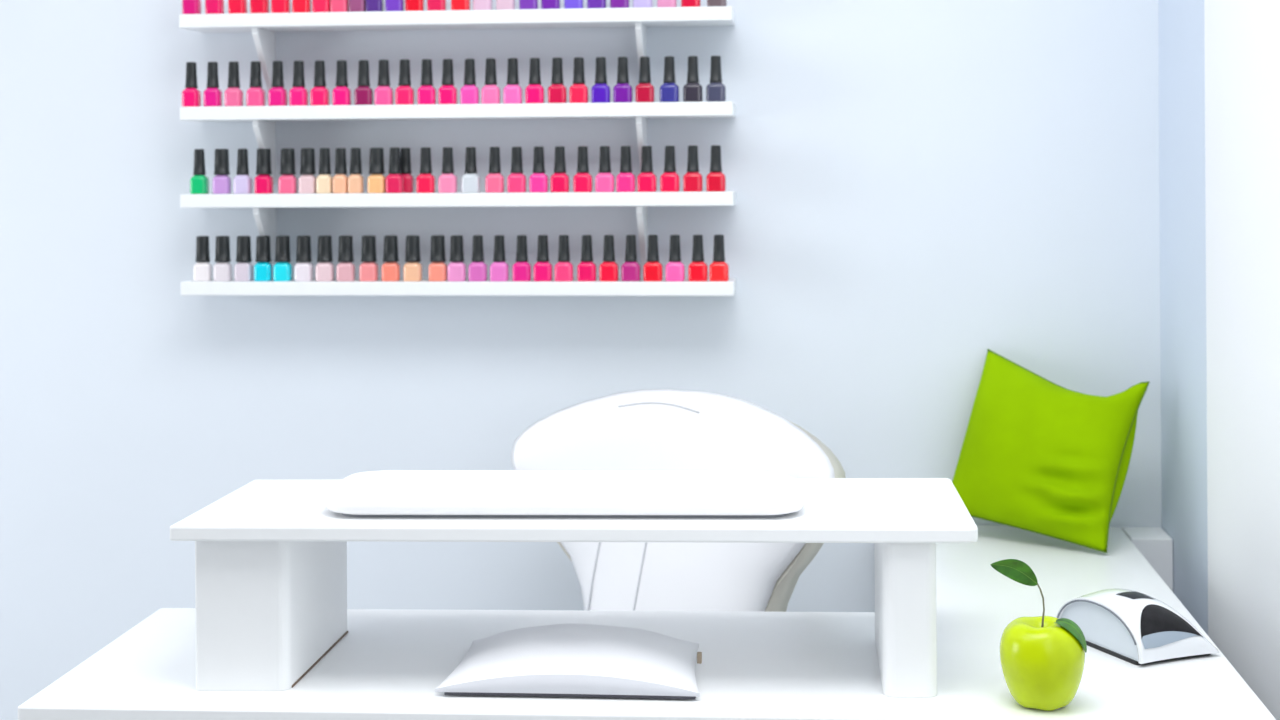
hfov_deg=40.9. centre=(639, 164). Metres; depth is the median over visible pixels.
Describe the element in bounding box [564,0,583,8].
bottle
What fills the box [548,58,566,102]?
bottle
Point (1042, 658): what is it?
apple
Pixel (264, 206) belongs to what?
wall shelf
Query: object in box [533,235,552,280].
bottle
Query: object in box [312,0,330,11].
bottle
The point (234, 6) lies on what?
bottle
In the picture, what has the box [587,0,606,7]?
bottle
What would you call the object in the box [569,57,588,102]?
bottle
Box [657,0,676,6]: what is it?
bottle
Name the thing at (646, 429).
salon chair
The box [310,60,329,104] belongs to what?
bottle
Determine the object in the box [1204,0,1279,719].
wall
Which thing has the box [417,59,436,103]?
bottle
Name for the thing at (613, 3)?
bottle
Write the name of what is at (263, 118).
wall shelf
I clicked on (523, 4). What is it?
bottle
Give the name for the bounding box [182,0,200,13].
bottle
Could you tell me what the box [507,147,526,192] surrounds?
bottle
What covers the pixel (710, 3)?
bottle
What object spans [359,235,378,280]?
bottle
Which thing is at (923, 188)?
wall
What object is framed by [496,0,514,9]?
bottle
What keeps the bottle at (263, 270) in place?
on the wall shelf at (424, 287)
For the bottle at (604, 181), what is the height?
0.082 m
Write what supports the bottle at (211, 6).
on the wall shelf at (263, 27)
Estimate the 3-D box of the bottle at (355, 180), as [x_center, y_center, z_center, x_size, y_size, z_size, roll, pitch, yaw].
[-0.515,0.010,3.115,0.026,0.082,0.029,0,0,5]
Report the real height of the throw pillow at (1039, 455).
0.314 m
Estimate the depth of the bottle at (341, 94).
3.11 m
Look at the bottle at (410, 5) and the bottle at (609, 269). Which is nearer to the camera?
the bottle at (609, 269)
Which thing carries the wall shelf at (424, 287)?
attached to the wall at (923, 188)
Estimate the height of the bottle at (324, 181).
0.082 m
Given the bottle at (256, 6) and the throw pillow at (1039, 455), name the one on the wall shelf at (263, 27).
the bottle at (256, 6)
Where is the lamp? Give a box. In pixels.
[1056,589,1218,664]
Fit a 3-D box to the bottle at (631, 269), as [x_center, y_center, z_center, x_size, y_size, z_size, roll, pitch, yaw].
[-0.016,0.166,3.069,0.034,0.082,0.029,0,0,7]
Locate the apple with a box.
[990,559,1086,710]
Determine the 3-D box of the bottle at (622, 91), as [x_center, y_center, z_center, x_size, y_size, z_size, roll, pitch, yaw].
[-0.030,-0.152,3.070,0.034,0.082,0.029,0,0,6]
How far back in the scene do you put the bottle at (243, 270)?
3.12 m
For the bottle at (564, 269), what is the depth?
3.07 m
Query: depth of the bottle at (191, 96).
3.13 m
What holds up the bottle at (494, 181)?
on the wall shelf at (264, 206)
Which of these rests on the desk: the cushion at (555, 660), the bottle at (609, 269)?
the cushion at (555, 660)
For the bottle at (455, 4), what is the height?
0.082 m
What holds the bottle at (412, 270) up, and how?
on the wall shelf at (424, 287)
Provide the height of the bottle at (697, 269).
0.082 m
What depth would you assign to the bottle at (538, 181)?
3.07 m
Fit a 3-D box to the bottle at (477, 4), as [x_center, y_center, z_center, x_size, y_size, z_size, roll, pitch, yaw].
[-0.283,-0.318,3.093,0.033,0.082,0.029,0,0,6]
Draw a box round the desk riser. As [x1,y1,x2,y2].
[170,478,977,697]
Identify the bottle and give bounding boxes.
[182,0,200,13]
[182,62,200,106]
[190,149,208,193]
[193,236,211,280]
[203,62,221,106]
[205,0,223,13]
[212,149,230,193]
[213,236,231,280]
[224,61,242,105]
[228,0,246,13]
[233,149,251,193]
[234,236,252,280]
[246,61,264,105]
[250,0,268,12]
[254,148,272,193]
[254,236,272,280]
[268,61,287,105]
[271,0,289,12]
[273,236,292,280]
[278,148,296,193]
[289,61,308,105]
[292,0,310,12]
[294,235,313,280]
[299,148,316,193]
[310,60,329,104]
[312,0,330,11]
[315,235,334,280]
[316,148,332,192]
[330,0,348,11]
[332,60,350,104]
[333,148,347,192]
[336,235,355,280]
[348,148,363,192]
[349,0,365,11]
[354,60,372,104]
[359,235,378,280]
[366,0,383,11]
[367,148,385,192]
[374,60,393,104]
[381,235,400,280]
[385,0,403,10]
[385,148,403,192]
[395,59,414,104]
[400,148,413,192]
[403,235,422,280]
[405,0,423,10]
[416,147,435,192]
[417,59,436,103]
[427,0,446,10]
[428,235,446,280]
[438,59,457,103]
[438,147,457,192]
[447,235,466,280]
[451,0,470,9]
[460,59,479,103]
[461,147,480,192]
[468,235,487,280]
[473,0,492,9]
[481,58,500,103]
[485,147,504,192]
[490,235,508,280]
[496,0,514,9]
[503,58,522,103]
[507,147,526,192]
[512,235,531,280]
[519,0,537,8]
[525,58,544,102]
[529,147,548,191]
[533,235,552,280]
[541,0,560,8]
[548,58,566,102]
[550,146,569,191]
[554,235,573,280]
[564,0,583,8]
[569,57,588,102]
[573,146,592,191]
[577,235,596,280]
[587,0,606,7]
[591,57,610,102]
[595,146,614,191]
[599,235,618,280]
[610,0,629,7]
[613,57,632,102]
[616,146,635,191]
[621,235,640,280]
[633,0,652,7]
[635,57,654,101]
[637,146,656,191]
[643,235,662,280]
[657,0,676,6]
[660,56,679,101]
[660,146,679,191]
[665,235,684,280]
[681,0,700,6]
[683,56,702,101]
[683,145,702,191]
[688,235,707,280]
[706,56,725,101]
[706,145,725,191]
[707,0,726,6]
[709,235,728,280]
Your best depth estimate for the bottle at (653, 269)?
3.06 m
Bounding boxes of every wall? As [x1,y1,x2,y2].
[0,0,1161,719]
[1158,0,1207,634]
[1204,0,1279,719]
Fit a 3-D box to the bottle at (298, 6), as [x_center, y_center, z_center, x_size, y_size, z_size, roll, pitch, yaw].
[-0.615,-0.316,3.124,0.031,0.082,0.029,0,0,6]
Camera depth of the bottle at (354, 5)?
3.10 m
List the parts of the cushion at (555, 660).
panel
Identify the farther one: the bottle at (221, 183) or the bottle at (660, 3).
the bottle at (221, 183)
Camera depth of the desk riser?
2.15 m
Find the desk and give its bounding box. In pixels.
[18,525,1275,719]
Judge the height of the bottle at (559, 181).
0.082 m
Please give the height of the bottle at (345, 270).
0.082 m
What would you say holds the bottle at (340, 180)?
on the wall shelf at (264, 206)
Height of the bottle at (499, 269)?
0.082 m
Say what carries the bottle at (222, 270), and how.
on the wall shelf at (424, 287)
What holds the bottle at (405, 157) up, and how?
on the wall shelf at (264, 206)
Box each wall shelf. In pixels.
[179,6,734,90]
[180,102,734,183]
[180,191,735,268]
[181,277,736,295]
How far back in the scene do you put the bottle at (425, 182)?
3.09 m
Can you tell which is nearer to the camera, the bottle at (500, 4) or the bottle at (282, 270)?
the bottle at (500, 4)
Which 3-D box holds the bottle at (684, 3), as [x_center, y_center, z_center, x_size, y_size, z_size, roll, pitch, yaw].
[0.090,-0.321,3.059,0.035,0.082,0.029,0,0,4]
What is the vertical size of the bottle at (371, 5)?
0.082 m
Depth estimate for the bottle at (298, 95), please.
3.12 m
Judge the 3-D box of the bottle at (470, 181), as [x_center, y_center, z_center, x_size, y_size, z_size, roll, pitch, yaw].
[-0.305,0.009,3.096,0.033,0.082,0.029,0,0,4]
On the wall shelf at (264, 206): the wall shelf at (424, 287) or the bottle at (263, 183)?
the bottle at (263, 183)
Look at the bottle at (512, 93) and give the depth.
3.08 m
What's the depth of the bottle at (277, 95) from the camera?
3.12 m
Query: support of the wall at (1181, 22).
attached to the wall
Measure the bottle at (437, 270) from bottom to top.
0.082 m
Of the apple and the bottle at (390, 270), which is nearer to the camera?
the apple
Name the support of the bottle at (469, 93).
on the wall shelf at (263, 118)
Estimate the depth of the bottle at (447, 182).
3.09 m
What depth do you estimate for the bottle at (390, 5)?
3.09 m
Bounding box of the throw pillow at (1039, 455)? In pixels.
[952,349,1149,552]
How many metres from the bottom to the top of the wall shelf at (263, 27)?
0.143 m
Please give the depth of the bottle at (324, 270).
3.11 m
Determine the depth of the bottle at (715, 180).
3.04 m
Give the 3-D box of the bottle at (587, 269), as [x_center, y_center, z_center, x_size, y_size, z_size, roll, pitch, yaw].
[-0.095,0.167,3.076,0.034,0.082,0.029,0,0,6]
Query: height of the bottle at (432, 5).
0.082 m
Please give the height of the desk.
0.750 m
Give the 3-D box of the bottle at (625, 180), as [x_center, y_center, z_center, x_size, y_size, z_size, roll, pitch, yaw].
[-0.025,0.007,3.070,0.034,0.082,0.029,0,0,6]
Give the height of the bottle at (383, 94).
0.082 m
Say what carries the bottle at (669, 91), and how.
on the wall shelf at (263, 118)
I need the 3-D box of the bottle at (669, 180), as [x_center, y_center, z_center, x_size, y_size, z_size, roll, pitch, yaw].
[0.053,0.007,3.062,0.034,0.082,0.029,0,0,5]
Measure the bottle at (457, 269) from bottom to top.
0.082 m
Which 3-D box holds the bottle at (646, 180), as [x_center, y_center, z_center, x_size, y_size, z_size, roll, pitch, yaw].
[0.012,0.007,3.066,0.034,0.082,0.029,0,0,6]
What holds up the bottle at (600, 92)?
on the wall shelf at (263, 118)
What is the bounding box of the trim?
[1121,527,1172,591]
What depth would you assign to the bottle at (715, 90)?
3.04 m
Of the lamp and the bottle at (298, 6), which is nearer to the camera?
the lamp
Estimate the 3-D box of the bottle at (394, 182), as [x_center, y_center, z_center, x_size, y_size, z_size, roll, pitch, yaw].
[-0.444,0.010,3.108,0.031,0.082,0.029,0,0,6]
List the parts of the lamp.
panel, plate, window trim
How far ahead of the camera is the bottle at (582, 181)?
3.07 m
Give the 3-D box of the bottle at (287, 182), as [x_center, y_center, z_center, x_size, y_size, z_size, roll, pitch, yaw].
[-0.641,0.011,3.127,0.031,0.082,0.029,0,0,4]
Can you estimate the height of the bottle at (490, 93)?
0.082 m
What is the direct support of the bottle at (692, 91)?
on the wall shelf at (263, 118)
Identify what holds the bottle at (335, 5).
on the wall shelf at (263, 27)
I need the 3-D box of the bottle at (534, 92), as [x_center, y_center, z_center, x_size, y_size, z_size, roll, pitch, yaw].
[-0.189,-0.151,3.085,0.033,0.082,0.029,0,0,6]
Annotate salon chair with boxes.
[511,389,845,611]
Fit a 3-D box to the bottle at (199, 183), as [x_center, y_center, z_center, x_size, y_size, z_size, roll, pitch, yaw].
[-0.806,0.012,3.142,0.030,0.082,0.029,0,0,6]
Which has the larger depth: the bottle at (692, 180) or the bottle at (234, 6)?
the bottle at (234, 6)
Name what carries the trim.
attached to the wall at (923, 188)
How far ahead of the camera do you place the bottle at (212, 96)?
3.13 m
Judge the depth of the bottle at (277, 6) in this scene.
3.11 m
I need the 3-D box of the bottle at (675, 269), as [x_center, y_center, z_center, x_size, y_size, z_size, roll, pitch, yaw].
[0.062,0.166,3.062,0.034,0.082,0.029,0,0,4]
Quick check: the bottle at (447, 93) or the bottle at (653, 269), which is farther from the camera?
the bottle at (447, 93)
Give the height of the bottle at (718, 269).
0.082 m
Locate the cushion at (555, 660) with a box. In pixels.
[435,623,701,699]
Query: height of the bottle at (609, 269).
0.082 m
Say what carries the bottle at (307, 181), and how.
on the wall shelf at (264, 206)
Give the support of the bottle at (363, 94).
on the wall shelf at (263, 118)
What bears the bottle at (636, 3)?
on the wall shelf at (263, 27)
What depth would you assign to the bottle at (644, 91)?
3.06 m
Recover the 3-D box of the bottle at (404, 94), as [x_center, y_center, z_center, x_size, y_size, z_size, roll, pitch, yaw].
[-0.425,-0.149,3.107,0.032,0.082,0.029,0,0,6]

